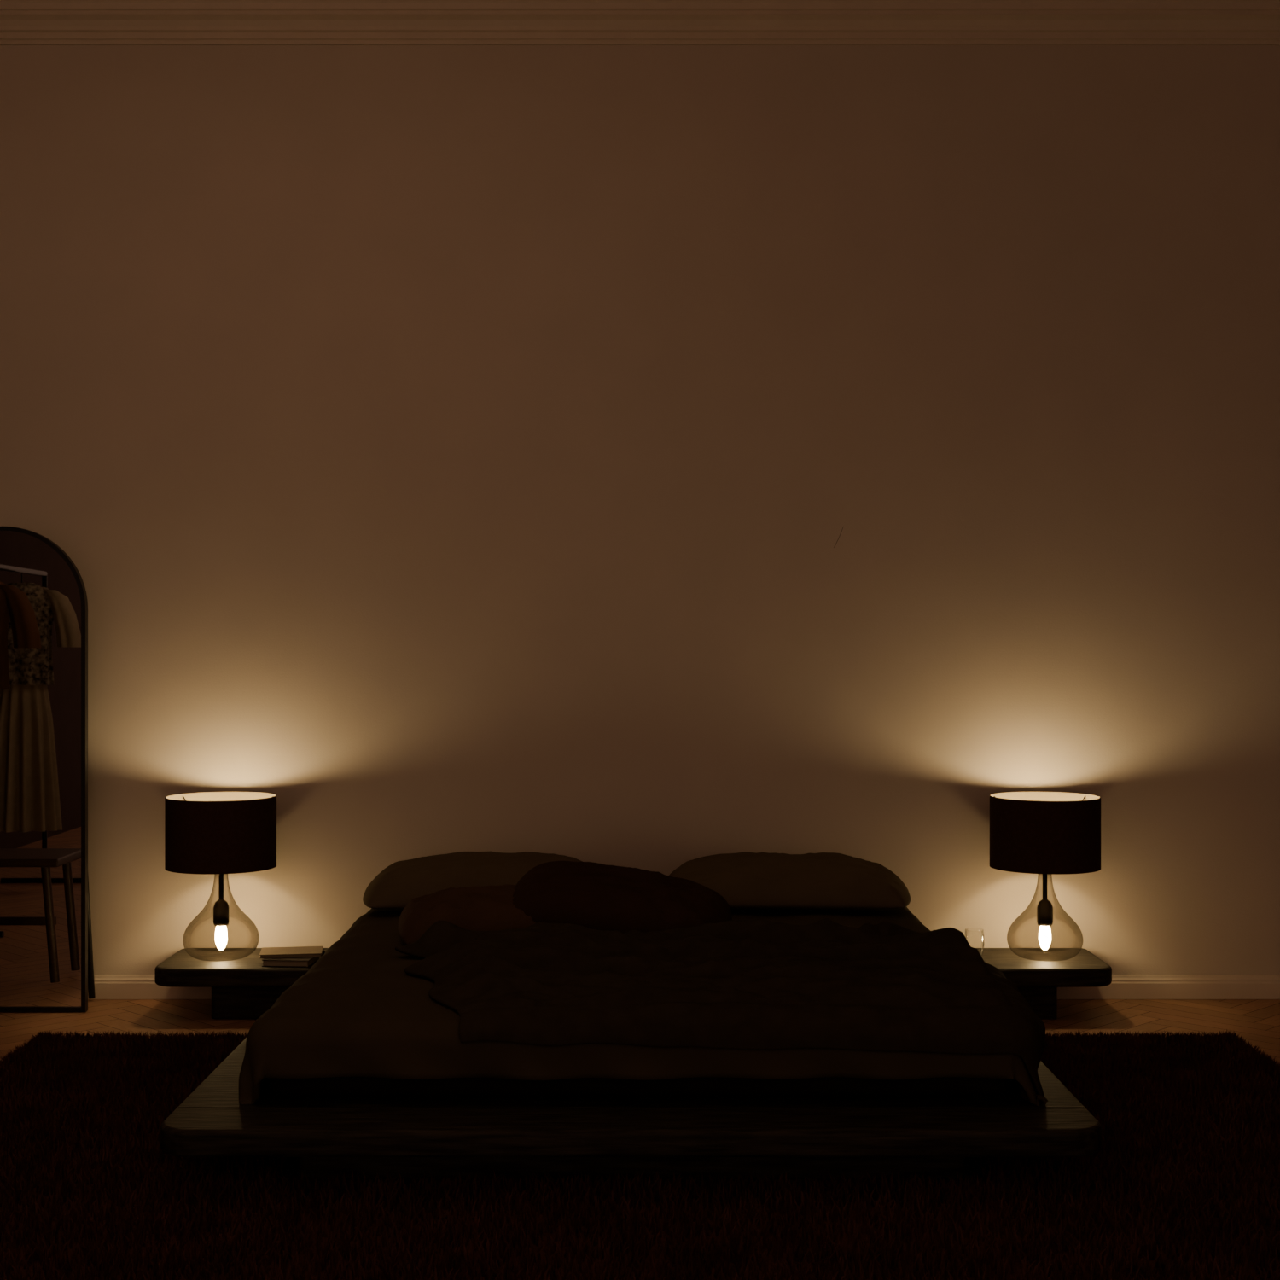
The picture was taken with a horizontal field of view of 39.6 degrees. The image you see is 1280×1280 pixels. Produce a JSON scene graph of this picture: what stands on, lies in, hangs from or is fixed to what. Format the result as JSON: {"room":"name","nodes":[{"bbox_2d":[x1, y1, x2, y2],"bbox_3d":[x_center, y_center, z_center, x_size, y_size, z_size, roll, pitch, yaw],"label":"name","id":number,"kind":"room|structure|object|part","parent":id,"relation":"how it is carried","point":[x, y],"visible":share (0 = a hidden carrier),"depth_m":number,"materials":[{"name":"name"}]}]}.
{"room":"bedroom","nodes":[
{"label":"bedroom","id":0,"kind":"room"},
{"bbox_2d":[0,45,1279,974],"bbox_3d":[0.000,-0.515,6.177,7.600,3.700,0.100,0,0,0],"label":"wall","id":1,"kind":"structure","parent":0,"point":[432,450],"depth_m":6.13,"materials":[{"name":"paint"}]},
{"bbox_2d":[0,0,1279,45],"bbox_3d":[0.000,-2.157,6.027,7.398,0.214,0.200,0,0,0],"label":"trim","id":2,"kind":"structure","parent":1,"relation":"attached to","point":[22,22],"depth_m":6.07,"materials":[{"name":"paint"}]},
{"bbox_2d":[87,974,1279,999],"bbox_3d":[0.000,1.194,6.117,7.398,0.081,0.018,0,0,0],"label":"baseboard","id":3,"kind":"structure","parent":1,"relation":"attached to","point":[107,986],"depth_m":6.11,"materials":[{"name":"paint"}]},
{"bbox_2d":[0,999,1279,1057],"bbox_3d":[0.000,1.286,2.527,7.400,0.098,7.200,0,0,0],"label":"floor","id":4,"kind":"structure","parent":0,"point":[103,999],"depth_m":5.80,"materials":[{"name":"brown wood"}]},
{"bbox_2d":[0,999,1279,1064],"bbox_3d":[0.000,1.235,2.527,7.398,0.001,7.198,0,0,0],"label":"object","id":5,"kind":"structure","parent":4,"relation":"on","point":[1272,1010],"depth_m":5.78,"materials":[{"name":"brown wood"}]},
{"bbox_2d":[0,526,95,1012],"bbox_3d":[-2.111,0.427,5.991,0.548,1.609,0.205,0,0,0],"label":"arched floor mirror","id":6,"kind":"object","parent":5,"relation":"on","point":[47,965],"visible":1,"depth_m":5.90,"materials":[{"name":"black metal"}]},
{"bbox_3d":[-1.875,0.779,6.002,0.023,0.892,0.183,0,0,0],"label":"stand leg","id":7,"kind":"part","parent":6,"relation":"part of","materials":[{"name":"black metal"}]},
{"bbox_2d":[154,948,328,1018],"bbox_3d":[-1.315,1.145,5.902,0.517,0.179,0.400,0,0,0],"label":"bedside table","id":8,"kind":"object","parent":5,"relation":"on","point":[242,988],"visible":0.53,"depth_m":5.78,"materials":[{"name":"black wood"}]},
{"bbox_2d":[164,791,276,961],"bbox_3d":[-1.388,0.785,5.892,0.360,0.535,0.360,0,0,0],"label":"table lamp","id":9,"kind":"object","parent":8,"relation":"on","point":[206,833],"visible":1,"depth_m":5.75,"materials":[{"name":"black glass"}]},
{"bbox_3d":[-1.388,0.635,5.892,0.360,0.235,0.360,0,0,0],"label":"lamp shade","id":10,"kind":"part","parent":9,"relation":"part of","materials":[{"name":"fabric"}]},
{"bbox_3d":[-1.388,0.770,5.892,0.016,0.210,0.016,0,0,0],"label":"stem","id":11,"kind":"part","parent":9,"relation":"part of","materials":[{"name":"black metal"}]},
{"bbox_3d":[-1.388,0.907,5.892,0.247,0.292,0.247,0,0,0],"label":"glass","id":12,"kind":"part","parent":9,"relation":"part of","materials":[{"name":"clear glass"}]},
{"bbox_3d":[-1.388,0.987,5.892,0.040,0.082,0.040,0,0,0],"label":"bulb","id":13,"kind":"part","parent":9,"relation":"part of","materials":[{"name":"white glass"}]},
{"bbox_2d":[213,899,229,925],"bbox_3d":[-1.388,0.901,5.892,0.052,0.088,0.052,0,0,0],"label":"socket","id":14,"kind":"object","parent":9,"relation":"attached to","point":[221,908],"depth_m":5.87,"materials":[{"name":"black metal"}]},
{"bbox_2d":[261,950,325,967],"bbox_3d":[-1.135,1.044,5.827,0.155,0.022,0.190,0,0,6],"label":"book","id":15,"kind":"object","parent":8,"relation":"on","point":[288,962],"visible":0.41,"depth_m":5.74,"materials":[{"name":"brown paper"}]},
{"bbox_2d":[259,946,323,958],"bbox_3d":[-1.145,1.026,5.842,0.200,0.012,0.140,0,0,-8],"label":"book","id":16,"kind":"object","parent":15,"relation":"on","point":[296,951],"visible":0.98,"depth_m":5.81,"materials":[{"name":"beige paper"}]},
{"bbox_2d":[0,1029,1279,1279],"bbox_3d":[-0.010,1.209,3.963,3.662,0.052,2.911,0,0,0],"label":"shag rug","id":17,"kind":"object","parent":5,"relation":"on","point":[1183,1182],"visible":0.73,"depth_m":3.80,"materials":[{"name":"brown carpet"}]},
{"bbox_2d":[160,907,1101,1179],"bbox_3d":[-0.020,0.980,4.960,2.064,0.485,2.275,0,0,0],"label":"platform bed","id":18,"kind":"object","parent":17,"relation":"on","point":[813,1044],"visible":0.94,"depth_m":4.03,"materials":[{"name":"black wood"}]},
{"bbox_2d":[398,884,536,944],"bbox_3d":[-0.470,0.773,5.037,0.427,0.147,0.334,0,0,-7],"label":"cushion","id":19,"kind":"object","parent":18,"relation":"on","point":[485,908],"visible":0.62,"depth_m":4.93,"materials":[{"name":"fabric"}]},
{"bbox_2d":[362,851,582,911],"bbox_3d":[-0.485,0.768,5.707,0.789,0.151,0.562,0,0,-3],"label":"pillow","id":20,"kind":"object","parent":18,"relation":"on","point":[402,881],"visible":0.49,"depth_m":5.54,"materials":[{"name":"fabric"}]},
{"bbox_2d":[512,861,732,933],"bbox_3d":[-0.055,0.750,5.066,0.632,0.219,0.365,0,0,5],"label":"cushion","id":21,"kind":"object","parent":18,"relation":"on","point":[596,896],"visible":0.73,"depth_m":4.96,"materials":[{"name":"brown fabric"}]},
{"bbox_3d":[-0.005,0.972,5.047,1.730,0.164,1.980,0,0,0],"label":"mattress","id":22,"kind":"part","parent":18,"relation":"part of","materials":[{"name":"black fabric"}]},
{"bbox_2d":[238,907,1047,1105],"bbox_3d":[-0.004,0.952,5.012,1.947,0.233,2.016,0,0,0],"label":"duvet","id":23,"kind":"object","parent":18,"relation":"on","point":[368,1024],"depth_m":4.04,"materials":[{"name":"fabric"}]},
{"bbox_2d":[395,918,1045,1096],"bbox_3d":[0.149,0.893,4.496,1.610,0.311,0.978,0,0,0],"label":"blanket","id":24,"kind":"object","parent":18,"relation":"on","point":[759,1007],"depth_m":4.06,"materials":[{"name":"fabric"}]},
{"bbox_2d":[669,852,910,911],"bbox_3d":[0.465,0.770,5.707,0.789,0.147,0.561,0,0,3],"label":"pillow","id":25,"kind":"object","parent":18,"relation":"on","point":[819,881],"visible":0.79,"depth_m":5.50,"materials":[{"name":"fabric"}]},
{"bbox_2d":[976,948,1111,1018],"bbox_3d":[1.273,1.145,5.902,0.514,0.179,0.400,0,0,0],"label":"bedside table","id":26,"kind":"object","parent":5,"relation":"on","point":[1038,981],"visible":0.55,"depth_m":5.78,"materials":[{"name":"black wood"}]},
{"bbox_2d":[989,791,1100,961],"bbox_3d":[1.342,0.785,5.892,0.360,0.535,0.360,0,0,0],"label":"table lamp","id":27,"kind":"object","parent":26,"relation":"on","point":[1044,833],"visible":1,"depth_m":5.75,"materials":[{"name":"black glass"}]},
{"bbox_3d":[1.342,0.770,5.892,0.016,0.210,0.016,0,0,0],"label":"stem","id":28,"kind":"part","parent":27,"relation":"part of","materials":[{"name":"black metal"}]},
{"bbox_2d":[1036,899,1053,925],"bbox_3d":[1.342,0.901,5.892,0.052,0.088,0.052,0,0,0],"label":"socket","id":29,"kind":"object","parent":27,"relation":"attached to","point":[1044,908],"depth_m":5.87,"materials":[{"name":"black metal"}]},
{"bbox_3d":[1.342,0.907,5.892,0.247,0.292,0.247,0,0,0],"label":"glass","id":30,"kind":"part","parent":27,"relation":"part of","materials":[{"name":"clear glass"}]},
{"bbox_3d":[1.342,0.987,5.892,0.040,0.082,0.040,0,0,0],"label":"bulb","id":31,"kind":"part","parent":27,"relation":"part of","materials":[{"name":"white glass"}]},
{"bbox_3d":[1.342,0.635,5.892,0.360,0.235,0.360,0,0,0],"label":"lamp shade","id":32,"kind":"part","parent":27,"relation":"part of","materials":[{"name":"fabric"}]}
]}

